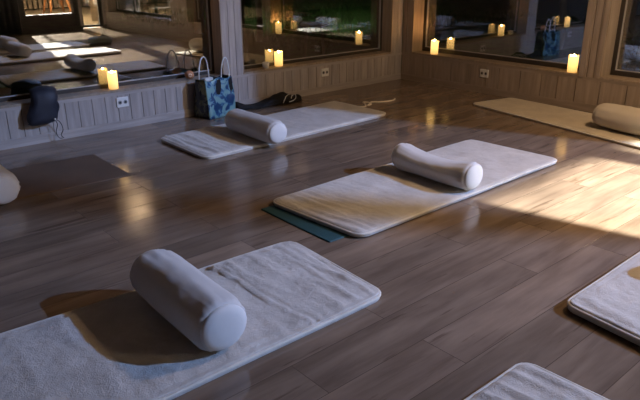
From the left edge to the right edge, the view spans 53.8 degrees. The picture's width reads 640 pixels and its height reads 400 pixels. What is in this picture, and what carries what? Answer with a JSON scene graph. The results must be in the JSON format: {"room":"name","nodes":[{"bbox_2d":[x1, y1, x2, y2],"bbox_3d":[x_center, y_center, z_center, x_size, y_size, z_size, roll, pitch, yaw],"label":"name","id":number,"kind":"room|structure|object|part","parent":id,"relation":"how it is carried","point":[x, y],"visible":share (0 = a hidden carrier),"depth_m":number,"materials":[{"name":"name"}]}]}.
{"room":"exercise studio","nodes":[
{"label":"exercise studio","id":0,"kind":"room"},
{"bbox_2d":[0,0,403,140],"bbox_3d":[-1.989,-2.467,4.572,7.600,4.050,0.252,-18,27,-38],"label":"wall","id":1,"kind":"structure","parent":0,"point":[81,112],"depth_m":5.80,"materials":[{"name":"brown wood"}]},
{"bbox_2d":[0,0,223,108],"bbox_3d":[-2.165,-2.486,4.397,3.138,3.588,0.256,-18,27,-38],"label":"window","id":2,"kind":"structure","parent":1,"relation":"in","point":[212,7],"depth_m":5.62,"materials":[{"name":"brown wood"}]},
{"bbox_2d":[27,85,63,137],"bbox_3d":[-2.171,-0.678,4.904,0.263,0.420,0.243,-18,27,-38],"label":"drawstring bag","id":3,"kind":"object","parent":2,"relation":"hanging from","point":[44,105],"visible":1,"depth_m":4.80,"materials":[{"name":"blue fabric"}]},
{"bbox_3d":[-2.156,-0.819,5.035,3.130,0.018,0.256,-18,27,-38],"label":"sill","id":4,"kind":"part","parent":2,"relation":"part of","materials":[{"name":"brown wood"}]},
{"bbox_2d":[107,70,118,89],"bbox_3d":[-1.738,-1.010,5.287,0.080,0.154,0.080,-18,27,-38],"label":"pillar candle","id":5,"kind":"object","parent":2,"relation":"on","point":[112,78],"visible":1,"depth_m":5.26,"materials":[{"name":"yellow wax"}]},
{"bbox_2d":[185,70,193,78],"bbox_3d":[-1.187,-1.139,5.732,0.084,0.077,0.087,-18,27,-38],"label":"decorative piece","id":6,"kind":"object","parent":2,"relation":"on","point":[189,74],"visible":1,"depth_m":5.71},
{"bbox_2d":[116,96,128,107],"bbox_3d":[-1.662,-0.824,5.310,0.104,0.084,0.016,-18,27,-38],"label":"wall socket","id":7,"kind":"object","parent":1,"relation":"attached to","point":[121,101],"visible":1,"depth_m":5.30,"materials":[{"name":"white plastic"}]},
{"bbox_2d":[0,73,400,150],"bbox_3d":[-1.900,-0.576,5.199,7.600,0.068,0.020,-18,27,-38],"label":"baseboard","id":8,"kind":"structure","parent":1,"relation":"attached to","point":[42,138],"depth_m":5.47,"materials":[{"name":"brown wood"}]},
{"bbox_2d":[240,0,392,73],"bbox_3d":[-0.042,-3.159,6.127,2.078,3.588,0.256,-18,27,-38],"label":"window","id":9,"kind":"structure","parent":1,"relation":"in","point":[385,7],"depth_m":7.09,"materials":[{"name":"brown wood"}]},
{"bbox_2d":[262,62,268,68],"bbox_3d":[-0.534,-1.337,6.260,0.083,0.060,0.072,13,25,31],"label":"cup","id":10,"kind":"object","parent":9,"relation":"on","point":[265,65],"visible":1,"depth_m":6.24,"materials":[{"name":"white ceramic"}]},
{"bbox_2d":[274,50,282,66],"bbox_3d":[-0.419,-1.435,6.380,0.084,0.154,0.084,-18,27,-38],"label":"pillar candle","id":11,"kind":"object","parent":9,"relation":"on","point":[278,55],"visible":1,"depth_m":6.35,"materials":[{"name":"yellow wax"}]},
{"bbox_3d":[-0.033,-1.492,6.765,2.070,0.018,0.256,-18,27,-38],"label":"sill","id":12,"kind":"part","parent":9,"relation":"part of","materials":[{"name":"brown wood"}]},
{"bbox_2d":[321,68,328,76],"bbox_3d":[0.053,-1.358,6.711,0.104,0.084,0.016,-18,27,-38],"label":"wall socket","id":13,"kind":"object","parent":1,"relation":"attached to","point":[324,72],"visible":1,"depth_m":6.71,"materials":[{"name":"white plastic"}]},
{"bbox_2d":[0,79,639,399],"bbox_3d":[0.703,0.564,2.447,8.200,0.120,8.500,-18,27,-38],"label":"floor","id":14,"kind":"structure","parent":0,"point":[477,287],"depth_m":3.20,"materials":[{"name":"laminate"}]},
{"bbox_2d":[7,154,130,199],"bbox_3d":[-2.193,-0.050,3.913,1.869,0.006,0.652,-16,26,-35],"label":"exercise mat","id":15,"kind":"object","parent":14,"relation":"on","point":[42,178],"visible":0.88,"depth_m":4.21,"materials":[{"name":"rubber"}]},
{"bbox_2d":[0,165,20,204],"bbox_3d":[-2.029,-0.142,3.845,0.220,0.194,0.648,-18,27,-38],"label":"bolster","id":16,"kind":"object","parent":15,"relation":"on","point":[9,183],"visible":1,"depth_m":3.64,"materials":[{"name":"fabric"}]},
{"bbox_3d":[-1.824,-0.055,3.628,0.185,0.172,0.027,-18,27,-38],"label":"panel","id":17,"kind":"part","parent":16,"relation":"part of","materials":[{"name":"white fabric"}]},
{"bbox_2d":[0,241,380,399],"bbox_3d":[-0.702,0.527,2.322,2.034,0.048,0.775,-17,26,-36],"label":"yoga mat","id":18,"kind":"object","parent":14,"relation":"on","point":[119,347],"visible":0.86,"depth_m":2.37,"materials":[{"name":"beige fabric"}]},
{"bbox_2d":[129,249,246,351],"bbox_3d":[-0.521,0.363,2.427,0.232,0.203,0.623,-16,26,-36],"label":"bolster","id":19,"kind":"object","parent":18,"relation":"on","point":[211,317],"visible":1,"depth_m":2.27,"materials":[{"name":"fabric"}]},
{"bbox_3d":[-0.333,0.451,2.214,0.188,0.175,0.027,-16,26,-36],"label":"panel","id":20,"kind":"part","parent":19,"relation":"part of","materials":[{"name":"white fabric"}]},
{"bbox_2d":[194,56,235,119],"bbox_3d":[-0.960,-1.038,5.725,0.203,0.546,0.348,15,26,35],"label":"tote bag","id":21,"kind":"object","parent":14,"relation":"on","point":[214,97],"visible":0.98,"depth_m":5.67,"materials":[{"name":"blue fabric"}]},
{"bbox_3d":[-1.037,-1.155,5.620,0.022,0.251,0.131,15,26,35],"label":"handle","id":22,"kind":"part","parent":21,"relation":"part of","materials":[{"name":"white fabric"}]},
{"bbox_3d":[-0.860,-1.181,5.714,0.022,0.231,0.111,15,26,35],"label":"handle","id":23,"kind":"part","parent":21,"relation":"part of","materials":[{"name":"white fabric"}]},
{"bbox_2d":[235,92,301,109],"bbox_3d":[-0.500,-0.980,6.172,0.794,0.112,0.193,-14,25,-32],"label":"jacket","id":24,"kind":"object","parent":14,"relation":"on","point":[280,98],"visible":0.98,"depth_m":6.17,"materials":[{"name":"black fabric"}]},
{"bbox_2d":[161,101,385,158],"bbox_3d":[-0.332,-0.644,5.387,2.016,0.044,0.738,-19,28,-40],"label":"yoga mat","id":25,"kind":"object","parent":14,"relation":"on","point":[212,142],"visible":0.88,"depth_m":5.20,"materials":[{"name":"beige fabric"}]},
{"bbox_2d":[224,109,286,143],"bbox_3d":[-0.510,-0.586,4.940,0.207,0.180,0.638,-18,27,-38],"label":"bolster","id":26,"kind":"object","parent":25,"relation":"on","point":[267,129],"visible":1,"depth_m":4.80,"materials":[{"name":"fabric"}]},
{"bbox_3d":[-0.310,-0.500,4.726,0.171,0.159,0.027,-18,27,-38],"label":"panel","id":27,"kind":"part","parent":26,"relation":"part of","materials":[{"name":"white fabric"}]},
{"bbox_2d":[261,205,349,241],"bbox_3d":[0.557,-0.083,3.962,1.854,0.006,0.630,-18,27,-38],"label":"exercise mat","id":28,"kind":"object","parent":14,"relation":"on","point":[325,233],"visible":0.11,"depth_m":3.39,"materials":[{"name":"teal rubber"}]},
{"bbox_2d":[273,139,556,236],"bbox_3d":[0.685,-0.143,4.048,2.008,0.041,0.761,-18,27,-38],"label":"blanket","id":29,"kind":"object","parent":28,"relation":"on","point":[369,202],"visible":0.82,"depth_m":3.79,"materials":[{"name":"beige fabric"}]},
{"bbox_2d":[391,143,482,189],"bbox_3d":[0.723,-0.218,3.960,0.206,0.169,0.633,-17,27,-37],"label":"bolster","id":30,"kind":"object","parent":29,"relation":"on","point":[466,175],"visible":1,"depth_m":3.86,"materials":[{"name":"fabric"}]},
{"bbox_3d":[0.918,-0.137,3.743,0.171,0.160,0.027,-17,27,-37],"label":"panel","id":31,"kind":"part","parent":30,"relation":"part of","materials":[{"name":"white fabric"}]},
{"bbox_2d":[361,98,394,106],"bbox_3d":[0.548,-0.977,6.300,0.539,0.016,0.166,-18,27,-38],"label":"cord","id":32,"kind":"object","parent":14,"relation":"on","point":[364,102],"visible":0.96,"depth_m":6.29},
{"bbox_2d":[464,363,608,399],"bbox_3d":[0.209,0.884,1.381,2.015,0.046,0.737,-18,27,-38],"label":"yoga mat","id":33,"kind":"object","parent":14,"relation":"on","point":[522,381],"visible":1,"depth_m":2.06,"materials":[{"name":"beige fabric"}]},
{"bbox_2d":[473,98,639,148],"bbox_3d":[2.281,-0.702,5.518,0.716,0.032,2.018,-12,24,-29],"label":"yoga mat","id":34,"kind":"object","parent":14,"relation":"on","point":[576,121],"visible":0.88,"depth_m":5.57,"materials":[{"name":"beige fabric"}]},
{"bbox_2d":[592,103,639,135],"bbox_3d":[2.499,-0.631,4.995,0.256,0.197,0.668,-13,25,-31],"label":"bolster","id":35,"kind":"object","parent":34,"relation":"on","point":[622,118],"visible":1,"depth_m":5.01,"materials":[{"name":"beige fabric"}]},
{"bbox_2d":[567,252,639,345],"bbox_3d":[1.935,0.286,2.902,2.069,0.046,0.718,-18,27,-38],"label":"yoga mat","id":36,"kind":"object","parent":14,"relation":"on","point":[611,302],"visible":1,"depth_m":2.55,"materials":[{"name":"beige fabric"}]},
{"bbox_2d":[401,0,639,107],"bbox_3d":[3.679,-2.307,4.074,0.252,4.050,8.000,-18,27,-38],"label":"wall","id":37,"kind":"structure","parent":0,"point":[587,89],"depth_m":6.23,"materials":[{"name":"brown wood"}]},
{"bbox_2d":[480,69,488,77],"bbox_3d":[1.727,-1.332,6.635,0.016,0.084,0.104,-18,27,-38],"label":"wall socket","id":38,"kind":"object","parent":37,"relation":"attached to","point":[483,72],"visible":1,"depth_m":6.63,"materials":[{"name":"white plastic"}]},
{"bbox_2d":[401,73,596,111],"bbox_3d":[3.599,-0.418,4.712,0.020,0.068,8.000,-18,27,-38],"label":"baseboard","id":39,"kind":"structure","parent":37,"relation":"attached to","point":[509,94],"depth_m":6.53,"materials":[{"name":"brown wood"}]},
{"bbox_2d":[411,0,588,75],"bbox_3d":[1.818,-3.133,6.034,0.256,3.588,2.058,-18,27,-38],"label":"window","id":40,"kind":"structure","parent":37,"relation":"in","point":[421,8],"depth_m":6.96,"materials":[{"name":"brown wood"}]},
{"bbox_2d":[430,39,438,54],"bbox_3d":[1.292,-1.729,7.116,0.084,0.162,0.084,-18,27,-38],"label":"pillar candle","id":41,"kind":"object","parent":40,"relation":"on","point":[434,43],"visible":1,"depth_m":7.09,"materials":[{"name":"yellow wax"}]},
{"bbox_3d":[1.827,-1.466,6.671,0.256,0.018,2.050,-18,27,-38],"label":"sill","id":42,"kind":"part","parent":40,"relation":"part of","materials":[{"name":"brown wood"}]},
{"bbox_2d":[567,54,578,72],"bbox_3d":[2.385,-1.290,5.946,0.090,0.167,0.090,-18,27,-38],"label":"pillar candle","id":43,"kind":"object","parent":40,"relation":"on","point":[573,60],"visible":1,"depth_m":5.92,"materials":[{"name":"yellow wax"}]},
{"bbox_2d":[578,0,610,78],"bbox_3d":[2.462,-2.802,5.163,0.012,3.590,0.200,-18,27,-38],"label":"trim","id":44,"kind":"structure","parent":37,"relation":"attached to","point":[591,4],"depth_m":5.68,"materials":[{"name":"brown wood"}]},
{"bbox_2d":[599,0,639,83],"bbox_3d":[3.348,-2.515,4.396,0.256,3.588,2.208,-18,27,-38],"label":"window","id":45,"kind":"structure","parent":37,"relation":"in","point":[618,8],"depth_m":5.67,"materials":[{"name":"brown wood"}]},
{"bbox_3d":[3.357,-0.848,5.034,0.256,0.018,2.200,-18,27,-38],"label":"sill","id":46,"kind":"part","parent":45,"relation":"part of","materials":[{"name":"brown wood"}]},
{"bbox_3d":[3.415,-2.544,4.447,0.060,3.570,2.200,-18,27,-38],"label":"frame","id":47,"kind":"part","parent":45,"relation":"part of","materials":[{"name":"brown wood"}]},
{"label":"outside","id":48,"kind":"structure","parent":0,"visible":0},
{"bbox_2d":[0,0,639,96],"bbox_3d":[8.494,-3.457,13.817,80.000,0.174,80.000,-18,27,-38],"label":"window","id":49,"kind":"structure","parent":48,"point":[60,44],"depth_m":15.19,"materials":[{"name":"glass"}]},
{"bbox_2d":[194,0,204,33],"bbox_3d":[-2.972,-6.597,14.955,2.298,5.222,2.335,-18,27,-38],"label":"tree","id":50,"kind":"object","parent":49,"relation":"on","point":[199,23],"visible":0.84,"depth_m":15.66,"materials":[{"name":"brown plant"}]},
{"bbox_2d":[241,0,249,61],"bbox_3d":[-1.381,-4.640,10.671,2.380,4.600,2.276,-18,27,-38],"label":"window frame","id":51,"kind":"structure","parent":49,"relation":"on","point":[245,47],"depth_m":11.24,"materials":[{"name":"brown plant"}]},
{"bbox_2d":[255,0,262,41],"bbox_3d":[-1.416,-5.773,13.493,2.279,4.702,2.324,-18,27,-38],"label":"tree","id":52,"kind":"object","parent":49,"relation":"on","point":[259,37],"visible":0.97,"depth_m":14.13,"materials":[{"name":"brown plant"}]},
{"bbox_2d":[270,5,337,50],"bbox_3d":[-0.318,-3.625,13.167,1.436,0.937,1.415,-18,27,-38],"label":"bush","id":53,"kind":"object","parent":49,"relation":"on","point":[299,38],"visible":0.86,"depth_m":13.04,"materials":[{"name":"green plant"}]},
{"bbox_3d":[-0.339,-3.443,13.242,0.375,0.513,0.440,-2,21,-4],"label":"stem","id":54,"kind":"part","parent":53,"relation":"part of","materials":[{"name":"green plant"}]},
{"bbox_2d":[300,22,328,56],"bbox_3d":[-0.087,-2.280,9.679,0.440,0.837,0.272,-1,21,-2],"label":"garden table","id":55,"kind":"object","parent":49,"relation":"on","point":[321,25],"visible":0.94,"depth_m":9.57,"materials":[{"name":"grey wood"}]},
{"bbox_3d":[-0.228,-2.266,9.685,0.113,0.809,0.044,0,21,0],"label":"leg","id":56,"kind":"part","parent":55,"relation":"part of","materials":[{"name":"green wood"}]},
{"bbox_3d":[0.054,-2.267,9.684,0.113,0.809,0.044,0,21,0],"label":"leg","id":57,"kind":"part","parent":55,"relation":"part of","materials":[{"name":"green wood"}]},
{"bbox_2d":[121,0,535,42],"bbox_3d":[0.222,-5.942,20.055,10.041,0.300,9.085,-18,27,-38],"label":"grass","id":58,"kind":"structure","parent":49,"relation":"on","point":[352,12],"depth_m":19.47,"materials":[{"name":"green plant"}]},
{"bbox_2d":[554,0,566,49],"bbox_3d":[4.785,-5.237,11.985,2.294,4.721,2.318,-18,27,-38],"label":"tree","id":59,"kind":"object","parent":49,"relation":"on","point":[562,16],"visible":0.87,"depth_m":12.56,"materials":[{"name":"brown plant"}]},
{"bbox_2d":[618,24,639,71],"bbox_3d":[4.186,-1.661,7.735,1.603,1.114,1.586,-18,27,-38],"label":"bush","id":60,"kind":"object","parent":49,"relation":"on","point":[627,61],"visible":0.26,"depth_m":7.81,"materials":[{"name":"green plant"}]}
]}

